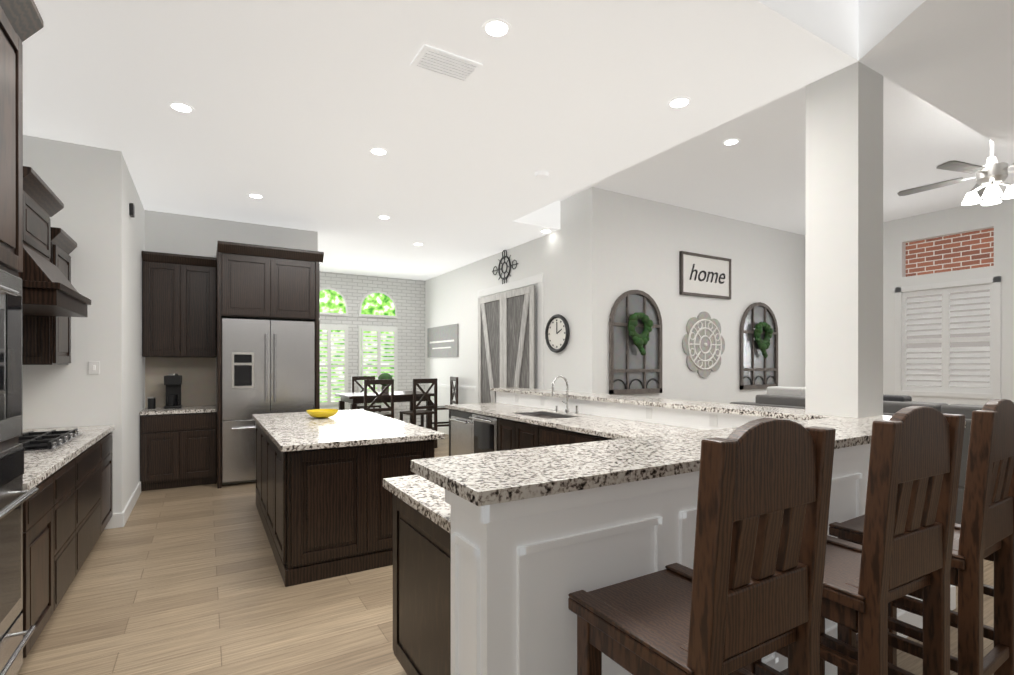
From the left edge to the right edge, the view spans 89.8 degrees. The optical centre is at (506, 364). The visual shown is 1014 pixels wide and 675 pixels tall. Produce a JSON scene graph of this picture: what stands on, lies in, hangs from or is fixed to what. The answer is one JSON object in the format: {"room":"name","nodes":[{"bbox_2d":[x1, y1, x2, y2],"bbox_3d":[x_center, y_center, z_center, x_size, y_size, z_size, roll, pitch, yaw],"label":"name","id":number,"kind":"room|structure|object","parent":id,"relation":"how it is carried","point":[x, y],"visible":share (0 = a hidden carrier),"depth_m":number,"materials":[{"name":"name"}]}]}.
{"room":"dining room and kitchen","nodes":[
{"label":"dining room and kitchen","id":0,"kind":"room"},
{"bbox_2d":[17,434,993,674],"bbox_3d":[0.888,1.521,5.205,12.700,0.100,14.500,0,0,-31],"label":"floor","id":1,"kind":"structure","parent":0,"point":[188,580],"depth_m":3.07,"materials":[{"name":"brown wood"}]},
{"bbox_2d":[0,0,43,674],"bbox_3d":[-2.237,-0.074,1.821,0.703,3.100,0.970,0,0,-31],"label":"tall cabinet","id":2,"kind":"object","parent":1,"relation":"on","point":[21,21],"visible":1,"depth_m":2.17,"materials":[{"name":"brown wood"}]},
{"bbox_2d":[20,469,59,657],"bbox_3d":[-2.615,1.030,2.396,0.638,0.890,0.517,0,0,-31],"label":"base cabinet","id":3,"kind":"object","parent":1,"relation":"on","point":[41,511],"depth_m":2.57,"materials":[{"name":"brown wood"}]},
{"bbox_2d":[23,425,114,488],"bbox_3d":[-3.141,0.564,3.289,0.644,0.040,2.592,0,0,-31],"label":"countertop","id":4,"kind":"structure","parent":3,"relation":"on","point":[37,465],"depth_m":3.07,"materials":[{"name":"beige stone"}]},
{"bbox_2d":[19,428,82,452],"bbox_3d":[-3.245,0.515,3.439,0.450,0.054,0.880,0,0,-31],"label":"cooktop","id":5,"kind":"object","parent":4,"relation":"in","point":[44,441],"visible":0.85,"depth_m":3.42,"materials":[{"name":"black metal"}]},
{"bbox_2d":[60,453,79,600],"bbox_3d":[-2.868,1.029,2.823,0.638,0.890,0.605,0,0,-31],"label":"base cabinet","id":6,"kind":"object","parent":1,"relation":"on","point":[67,510],"depth_m":3.08,"materials":[{"name":"brown wood"}]},
{"bbox_2d":[80,437,103,567],"bbox_3d":[-3.263,1.028,3.490,0.638,0.890,0.946,0,0,-31],"label":"base cabinet","id":7,"kind":"object","parent":1,"relation":"on","point":[92,458],"depth_m":3.67,"materials":[{"name":"brown wood"}]},
{"bbox_2d":[104,429,113,528],"bbox_3d":[-3.635,1.027,4.116,0.638,0.890,0.643,0,0,-31],"label":"base cabinet","id":8,"kind":"object","parent":1,"relation":"on","point":[108,437],"depth_m":4.36,"materials":[{"name":"brown wood"}]},
{"bbox_2d":[140,357,216,490],"bbox_3d":[-4.024,0.689,6.270,0.764,1.560,0.645,0,0,-31],"label":"cabinet","id":9,"kind":"object","parent":1,"relation":"on","point":[178,447],"visible":1,"depth_m":6.10,"materials":[{"name":"brown wood"}]},
{"bbox_2d":[147,397,155,408],"bbox_3d":[-4.315,0.467,6.176,0.086,0.144,0.086,0,0,-31],"label":"canister","id":10,"kind":"object","parent":9,"relation":"on","point":[151,402],"visible":1,"depth_m":6.14,"materials":[{"name":"black metal"}]},
{"bbox_2d":[164,374,181,408],"bbox_3d":[-4.126,0.326,6.288,0.180,0.424,0.240,0,0,-31],"label":"coffee maker","id":11,"kind":"object","parent":9,"relation":"on","point":[173,383],"visible":1,"depth_m":6.22,"materials":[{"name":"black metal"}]},
{"bbox_2d":[221,318,314,484],"bbox_3d":[-3.126,0.449,6.636,1.045,2.000,0.842,0,0,-31],"label":"refrigerator","id":12,"kind":"object","parent":1,"relation":"on","point":[267,366],"visible":0.81,"depth_m":6.25,"materials":[{"name":"stainless steel"},{"name":"brushed nickel"}]},
{"bbox_2d":[216,241,323,487],"bbox_3d":[-3.109,0.009,6.655,1.195,2.920,0.915,0,0,-31],"label":"enclosure","id":13,"kind":"object","parent":1,"relation":"on","point":[257,282],"visible":0.79,"depth_m":6.29,"materials":[{"name":"brown wood"}]},
{"bbox_2d":[255,421,433,586],"bbox_3d":[-1.588,1.019,4.622,1.085,0.905,2.305,0,0,-31],"label":"kitchen island","id":14,"kind":"object","parent":1,"relation":"on","point":[324,500],"depth_m":3.57,"materials":[{"name":"brown wood"}]},
{"bbox_2d":[252,409,444,452],"bbox_3d":[-1.581,0.547,4.629,1.156,0.039,2.410,0,0,-31],"label":"island countertop","id":15,"kind":"structure","parent":14,"relation":"on","point":[290,432],"depth_m":4.06,"materials":[{"name":"white stone"}]},
{"bbox_2d":[306,409,337,417],"bbox_3d":[-1.813,0.487,5.000,0.300,0.075,0.300,0,0,-31],"label":"fruit bowl","id":16,"kind":"object","parent":15,"relation":"on","point":[321,413],"visible":1,"depth_m":4.92,"materials":[{"name":"yellow ceramic"}]},
{"bbox_2d":[352,376,380,412],"bbox_3d":[-2.865,0.854,10.358,0.480,1.220,0.475,0,0,-31],"label":"dining chair","id":17,"kind":"object","parent":1,"relation":"on","point":[355,379],"visible":0.25,"depth_m":10.46,"materials":[{"name":"brown wood"}]},
{"bbox_2d":[364,379,393,418],"bbox_3d":[-2.184,0.856,8.524,0.480,1.220,0.475,0,0,-25],"label":"dining chair","id":18,"kind":"object","parent":1,"relation":"on","point":[369,383],"visible":0.54,"depth_m":8.33,"materials":[{"name":"brown wood"}]},
{"bbox_2d":[335,391,433,428],"bbox_3d":[-2.296,1.005,9.594,1.600,0.920,1.100,0,0,-31],"label":"dining table","id":19,"kind":"object","parent":1,"relation":"on","point":[354,399],"visible":0.38,"depth_m":9.31,"materials":[{"name":"brown wood"}]},
{"bbox_2d":[378,373,391,392],"bbox_3d":[-2.296,0.351,9.593,0.280,0.385,0.280,0,0,-31],"label":"centerpiece","id":20,"kind":"object","parent":19,"relation":"on","point":[385,376],"visible":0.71,"depth_m":9.52,"materials":[{"name":"green plant"}]},
{"bbox_2d":[390,491,438,674],"bbox_3d":[-0.090,1.030,2.215,0.592,0.891,0.855,0,0,-31],"label":"base cabinet","id":21,"kind":"object","parent":1,"relation":"on","point":[415,539],"depth_m":2.13,"materials":[{"name":"brown wood"}]},
{"bbox_2d":[383,475,438,526],"bbox_3d":[0.496,0.564,2.571,2.020,0.040,0.871,0,0,-31],"label":"countertop","id":22,"kind":"structure","parent":21,"relation":"on","point":[422,496],"depth_m":2.17,"materials":[{"name":"white stone"}]},
{"bbox_2d":[399,378,436,447],"bbox_3d":[-1.555,0.856,8.932,0.480,1.220,0.475,0,0,-43],"label":"dining chair","id":23,"kind":"object","parent":1,"relation":"on","point":[414,412],"visible":0.56,"depth_m":8.81,"materials":[{"name":"brown wood"}]},
{"bbox_2d":[432,377,457,428],"bbox_3d":[-1.242,0.854,9.929,0.475,1.220,0.480,0,0,-21],"label":"dining chair","id":24,"kind":"object","parent":1,"relation":"on","point":[452,395],"visible":0.46,"depth_m":9.93,"materials":[{"name":"brown wood"}]},
{"bbox_2d":[445,407,470,454],"bbox_3d":[-0.269,1.024,6.658,0.808,0.891,0.741,0,0,-31],"label":"dishwasher","id":25,"kind":"object","parent":1,"relation":"on","point":[459,421],"depth_m":6.42,"materials":[{"name":"silver metal"}]},
{"bbox_2d":[471,415,494,450],"bbox_3d":[0.095,1.025,6.045,0.808,0.891,0.685,0,0,-31],"label":"dishwasher","id":26,"kind":"object","parent":1,"relation":"on","point":[482,426],"depth_m":5.87,"materials":[{"name":"silver metal"}]},
{"bbox_2d":[495,419,510,450],"bbox_3d":[0.346,1.025,5.621,0.808,0.891,0.438,0,0,-31],"label":"base cabinet","id":27,"kind":"object","parent":1,"relation":"on","point":[502,426],"depth_m":5.51,"materials":[{"name":"brown wood"}]},
{"bbox_2d":[511,419,530,446],"bbox_3d":[0.534,1.026,5.303,0.808,0.891,0.560,0,0,-31],"label":"base cabinet","id":28,"kind":"object","parent":1,"relation":"on","point":[520,432],"depth_m":5.20,"materials":[{"name":"brown wood"}]},
{"bbox_2d":[531,423,586,446],"bbox_3d":[0.861,1.027,4.752,0.808,0.891,0.981,0,0,-31],"label":"base cabinet","id":29,"kind":"object","parent":1,"relation":"on","point":[540,436],"depth_m":4.72,"materials":[{"name":"brown wood"}]},
{"bbox_2d":[587,435,602,442],"bbox_3d":[1.269,1.028,4.064,0.808,0.891,0.882,0,0,-31],"label":"base cabinet","id":30,"kind":"object","parent":1,"relation":"on","point":[589,437],"depth_m":4.23,"materials":[{"name":"brown wood"}]},
{"bbox_2d":[439,443,922,674],"bbox_3d":[1.115,0.930,2.278,2.895,1.091,0.264,0,0,-31],"label":"half wall","id":31,"kind":"structure","parent":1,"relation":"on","point":[520,515],"depth_m":1.60,"materials":[{"name":"white paint"}]},
{"bbox_2d":[445,403,702,438],"bbox_3d":[0.731,0.561,4.959,0.820,0.040,4.741,0,0,-31],"label":"countertop","id":32,"kind":"structure","parent":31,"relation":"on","point":[603,425],"depth_m":4.82,"materials":[{"name":"beige stone"}]},
{"bbox_2d":[515,411,574,418],"bbox_3d":[0.414,0.658,5.474,0.440,0.226,0.750,0,0,-31],"label":"sink","id":33,"kind":"object","parent":32,"relation":"in","point":[542,414],"depth_m":5.73,"materials":[{"name":"silver metal"}]},
{"bbox_2d":[551,379,570,414],"bbox_3d":[0.539,0.342,5.664,0.241,0.396,0.241,0,0,-31],"label":"faucet","id":34,"kind":"object","parent":32,"relation":"on","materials":[{"name":"silver metal"}]},
{"bbox_2d":[575,403,578,414],"bbox_3d":[0.756,0.490,5.485,0.032,0.100,0.032,0,0,-31],"label":"soap dispenser","id":35,"kind":"object","parent":32,"relation":"on","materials":[{"name":"silver metal"}]},
{"bbox_2d":[411,415,965,506],"bbox_3d":[1.209,0.365,2.456,3.310,0.039,0.535,0,0,-31],"label":"countertop","id":36,"kind":"structure","parent":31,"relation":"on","point":[480,478],"depth_m":1.78,"materials":[{"name":"beige stone"}]},
{"bbox_2d":[805,61,882,417],"bbox_3d":[2.289,-0.993,3.457,0.330,2.667,0.330,0,0,-31],"label":"pillar","id":37,"kind":"structure","parent":36,"relation":"on","point":[844,264],"depth_m":3.34,"materials":[{"name":"paint"}]},
{"bbox_2d":[568,418,835,674],"bbox_3d":[0.527,0.804,1.441,0.480,1.345,0.534,0,0,-31],"label":"bar stool","id":38,"kind":"object","parent":1,"relation":"on","point":[747,589],"visible":1,"depth_m":1.25,"materials":[{"name":"brown wood"}]},
{"bbox_2d":[742,406,964,674],"bbox_3d":[1.184,0.803,1.802,0.480,1.345,0.534,0,0,-29],"label":"bar stool","id":39,"kind":"object","parent":1,"relation":"on","point":[905,548],"visible":0.65,"depth_m":1.59,"materials":[{"name":"brown wood"}]},
{"bbox_2d":[730,386,983,523],"bbox_3d":[4.479,0.866,4.863,1.930,1.210,3.950,0,0,-31],"label":"sofa","id":40,"kind":"object","parent":1,"relation":"on","point":[784,397],"visible":0.15,"depth_m":4.70,"materials":[{"name":"fabric"}]},
{"bbox_2d":[829,399,1013,674],"bbox_3d":[1.750,0.803,2.125,0.480,1.345,0.535,0,0,-33],"label":"bar stool","id":41,"kind":"object","parent":1,"relation":"on","point":[984,529],"visible":0.75,"depth_m":1.89,"materials":[{"name":"brown wood"}]},
{"bbox_2d":[950,585,955,609],"bbox_3d":[2.383,0.929,3.301,0.330,1.091,0.701,0,0,-31],"label":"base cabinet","id":42,"kind":"object","parent":1,"relation":"on","point":[952,588],"depth_m":3.05,"materials":[{"name":"white paint"}]},
{"bbox_2d":[491,387,830,418],"bbox_3d":[1.128,0.361,5.398,0.450,0.039,4.609,0,0,-31],"label":"countertop","id":43,"kind":"structure","parent":42,"relation":"on","point":[680,405],"depth_m":4.44,"materials":[{"name":"beige stone"}]},
{"bbox_2d":[22,0,1013,279],"bbox_3d":[1.447,-2.128,5.415,11.120,0.398,14.300,0,0,-31],"label":"ceiling","id":44,"kind":"structure","parent":0,"point":[300,106],"depth_m":3.59,"materials":[{"name":"paint"}]},
{"bbox_2d":[168,101,194,112],"bbox_3d":[-2.440,-1.934,3.811,0.170,0.026,0.170,0,0,-31],"label":"recessed light","id":45,"kind":"object","parent":44,"relation":"in","point":[181,107],"visible":0.85,"depth_m":3.80,"materials":[{"name":"white plastic"}]},
{"bbox_2d":[248,193,263,198],"bbox_3d":[-2.877,-1.937,5.824,0.170,0.026,0.170,0,0,-31],"label":"recessed light","id":46,"kind":"object","parent":44,"relation":"in","point":[253,195],"visible":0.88,"depth_m":5.83,"materials":[{"name":"white plastic"}]},
{"bbox_2d":[369,147,387,155],"bbox_3d":[-1.162,-1.935,4.602,0.170,0.026,0.170,0,0,-31],"label":"recessed light","id":47,"kind":"object","parent":44,"relation":"in","point":[378,151],"visible":0.83,"depth_m":4.59,"materials":[{"name":"white plastic"}]},
{"bbox_2d":[378,215,390,218],"bbox_3d":[-1.612,-1.938,6.670,0.170,0.026,0.170,0,0,-31],"label":"recessed light","id":48,"kind":"object","parent":44,"relation":"in","point":[384,217],"visible":0.73,"depth_m":6.66,"materials":[{"name":"white plastic"}]},
{"bbox_2d":[411,44,482,82],"bbox_3d":[-0.387,-1.918,3.263,0.400,0.015,0.240,0,0,-31],"label":"ceiling vent","id":49,"kind":"object","parent":44,"relation":"in","point":[444,63],"visible":1,"depth_m":3.25,"materials":[{"name":"white metal"}]},
{"bbox_2d":[482,18,510,37],"bbox_3d":[-0.059,-1.933,2.913,0.170,0.026,0.170,0,0,-31],"label":"recessed light","id":50,"kind":"object","parent":44,"relation":"in","point":[496,28],"visible":0.88,"depth_m":2.91,"materials":[{"name":"white plastic"}]},
{"bbox_2d":[535,171,548,178],"bbox_3d":[0.350,-1.911,5.138,0.140,0.034,0.140,0,0,-31],"label":"smoke detector","id":51,"kind":"object","parent":44,"relation":"attached to","point":[541,174],"visible":1,"depth_m":5.10,"materials":[{"name":"white plastic"}]},
{"bbox_2d":[540,230,551,232],"bbox_3d":[0.565,-1.939,7.369,0.170,0.026,0.170,0,0,-31],"label":"recessed light","id":52,"kind":"object","parent":44,"relation":"in","point":[545,231],"visible":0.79,"depth_m":7.37,"materials":[{"name":"white plastic"}]},
{"bbox_2d":[667,96,691,108],"bbox_3d":[1.268,-1.934,3.741,0.170,0.026,0.170,0,0,-31],"label":"recessed light","id":53,"kind":"object","parent":44,"relation":"in","point":[678,102],"visible":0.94,"depth_m":3.73,"materials":[{"name":"white plastic"}]},
{"bbox_2d":[23,135,1013,513],"bbox_3d":[1.511,-0.429,5.455,11.270,3.800,14.600,0,0,-31],"label":"wall","id":54,"kind":"structure","parent":0,"point":[597,255],"depth_m":7.14,"materials":[{"name":"paint"}]},
{"bbox_2d":[22,227,76,364],"bbox_3d":[-3.770,-0.527,4.093,0.384,1.060,0.584,0,0,-31],"label":"upper cabinet","id":55,"kind":"object","parent":54,"relation":"attached to","point":[46,340],"visible":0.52,"depth_m":3.95,"materials":[{"name":"brown wood"}]},
{"bbox_2d":[18,166,90,316],"bbox_3d":[-3.264,-0.792,3.426,0.574,0.850,1.000,0,0,-31],"label":"range hood","id":56,"kind":"object","parent":54,"relation":"attached to","point":[48,289],"visible":0.71,"depth_m":3.34,"materials":[{"name":"brown wood"}]},
{"bbox_2d":[88,361,99,373],"bbox_3d":[-3.654,0.029,4.502,0.080,0.115,0.011,0,0,-31],"label":"switch plate","id":57,"kind":"object","parent":54,"relation":"attached to","point":[93,367],"visible":1,"depth_m":4.50,"materials":[{"name":"white paint"}]},
{"bbox_2d":[104,513,120,529],"bbox_3d":[-3.791,1.407,4.420,0.690,0.130,0.018,0,0,-31],"label":"baseboard","id":58,"kind":"structure","parent":54,"relation":"attached to","point":[118,520],"depth_m":4.57,"materials":[{"name":"white wood"}]},
{"bbox_2d":[121,481,140,526],"bbox_3d":[-3.837,1.406,5.212,0.018,0.130,1.428,0,0,-31],"label":"baseboard","id":59,"kind":"structure","parent":54,"relation":"attached to","point":[132,501],"depth_m":5.00,"materials":[{"name":"white wood"}]},
{"bbox_2d":[129,203,134,217],"bbox_3d":[-3.770,-1.549,5.112,0.034,0.120,0.100,0,0,-31],"label":"bracket","id":60,"kind":"object","parent":54,"relation":"attached to","point":[131,210],"visible":1,"depth_m":5.07,"materials":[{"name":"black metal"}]},
{"bbox_2d":[142,251,215,357],"bbox_3d":[-4.083,-0.716,6.367,0.764,1.250,0.415,0,0,-31],"label":"upper cabinet","id":61,"kind":"object","parent":54,"relation":"attached to","point":[178,305],"depth_m":6.21,"materials":[{"name":"brown wood"}]},
{"bbox_2d":[320,287,398,409],"bbox_3d":[-3.253,-0.327,10.893,1.920,2.580,0.078,0,0,-31],"label":"window","id":62,"kind":"structure","parent":54,"relation":"in","point":[377,351],"depth_m":10.94,"materials":[{"name":"glass"}]},
{"bbox_2d":[427,324,458,356],"bbox_3d":[-1.391,-0.487,10.873,0.033,0.660,1.596,0,0,-31],"label":"family sign","id":63,"kind":"object","parent":54,"relation":"attached to","point":[442,341],"visible":1,"depth_m":10.77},
{"bbox_2d":[424,383,475,434],"bbox_3d":[-0.390,0.945,9.203,0.020,1.040,5.918,0,0,-31],"label":"baseboard","id":64,"kind":"structure","parent":54,"relation":"attached to","point":[445,430],"depth_m":10.76,"materials":[{"name":"white wood"}]},
{"bbox_2d":[492,250,517,283],"bbox_3d":[-0.043,-1.634,8.595,0.024,0.638,0.870,0,0,-31],"label":"ornament","id":65,"kind":"object","parent":54,"relation":"attached to","point":[501,269],"visible":0.88,"depth_m":8.59,"materials":[{"name":"black metal"}]},
{"bbox_2d":[478,285,534,402],"bbox_3d":[-0.050,0.121,8.502,0.040,2.650,1.829,0,0,-31],"label":"barn door","id":66,"kind":"structure","parent":54,"relation":"in","point":[506,339],"depth_m":8.40,"materials":[{"name":"grey wood"}]},
{"bbox_2d":[478,274,543,388],"bbox_3d":[0.002,0.051,8.533,0.027,2.830,2.109,0,0,-31],"label":"door frame","id":67,"kind":"structure","parent":54,"relation":"attached to","point":[531,280],"depth_m":7.71,"materials":[{"name":"white wood"}]},
{"bbox_2d":[545,314,569,352],"bbox_3d":[0.718,-0.442,7.288,0.061,0.556,0.556,0,0,-31],"label":"wall clock","id":68,"kind":"object","parent":54,"relation":"attached to","point":[557,332],"visible":1,"depth_m":7.28,"materials":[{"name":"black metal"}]},
{"bbox_2d":[609,290,661,394],"bbox_3d":[1.818,-0.312,6.998,0.980,1.440,0.155,0,0,-31],"label":"decor","id":69,"kind":"object","parent":54,"relation":"attached to","point":[635,342],"visible":1,"depth_m":7.01,"materials":[{"name":"mirror"}]},
{"bbox_2d":[682,311,724,377],"bbox_3d":[3.025,-0.303,7.766,0.964,1.013,0.066,0,0,-31],"label":"wall art","id":70,"kind":"object","parent":54,"relation":"attached to","point":[703,344],"visible":1,"depth_m":7.75},
{"bbox_2d":[679,251,730,299],"bbox_3d":[3.054,-1.353,7.795,1.152,0.640,0.043,0,0,-31],"label":"sign","id":71,"kind":"object","parent":54,"relation":"attached to","point":[706,264],"visible":0.98,"depth_m":7.75,"materials":[{"name":"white wood"}]},
{"bbox_2d":[689,264,724,283],"bbox_3d":[3.079,-1.386,7.797,0.830,0.249,0.006,0,0,-31],"label":"lettering","id":72,"kind":"object","parent":71,"relation":"attached to","point":[709,273],"visible":1,"depth_m":7.79,"materials":[{"name":"black paint"}]},
{"bbox_2d":[740,302,777,389],"bbox_3d":[4.230,-0.314,8.428,1.009,1.440,0.155,0,0,-31],"label":"decor","id":73,"kind":"object","parent":54,"relation":"attached to","point":[758,347],"visible":1,"depth_m":8.43,"materials":[{"name":"mirror"}]},
{"bbox_2d":[894,228,1001,398],"bbox_3d":[6.634,-0.733,7.678,0.170,2.440,1.280,0,0,-31],"label":"window","id":74,"kind":"structure","parent":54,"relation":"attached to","point":[947,342],"depth_m":7.64,"materials":[{"name":"white wood"}]},
{"bbox_2d":[558,76,1013,234],"bbox_3d":[1.511,-2.380,5.453,11.270,0.100,14.600,0,0,-31],"label":"ceiling","id":75,"kind":"structure","parent":0,"point":[756,174],"depth_m":5.96,"materials":[{"name":"paint"}]},
{"bbox_2d":[722,138,739,145],"bbox_3d":[2.346,-2.336,5.320,0.170,0.026,0.170,0,0,-31],"label":"recessed light","id":76,"kind":"object","parent":75,"relation":"in","point":[731,141],"visible":0.83,"depth_m":5.30,"materials":[{"name":"white plastic"}]},
{"bbox_2d":[897,140,1013,205],"bbox_3d":[4.527,-1.938,4.801,1.388,0.779,1.378,0,0,-31],"label":"ceiling fan","id":77,"kind":"object","parent":75,"relation":"hanging from","point":[991,175],"visible":0.88,"depth_m":4.74,"materials":[{"name":"brushed nickel"},{"name":"wood"},{"name":"frosted glass"}]}
]}

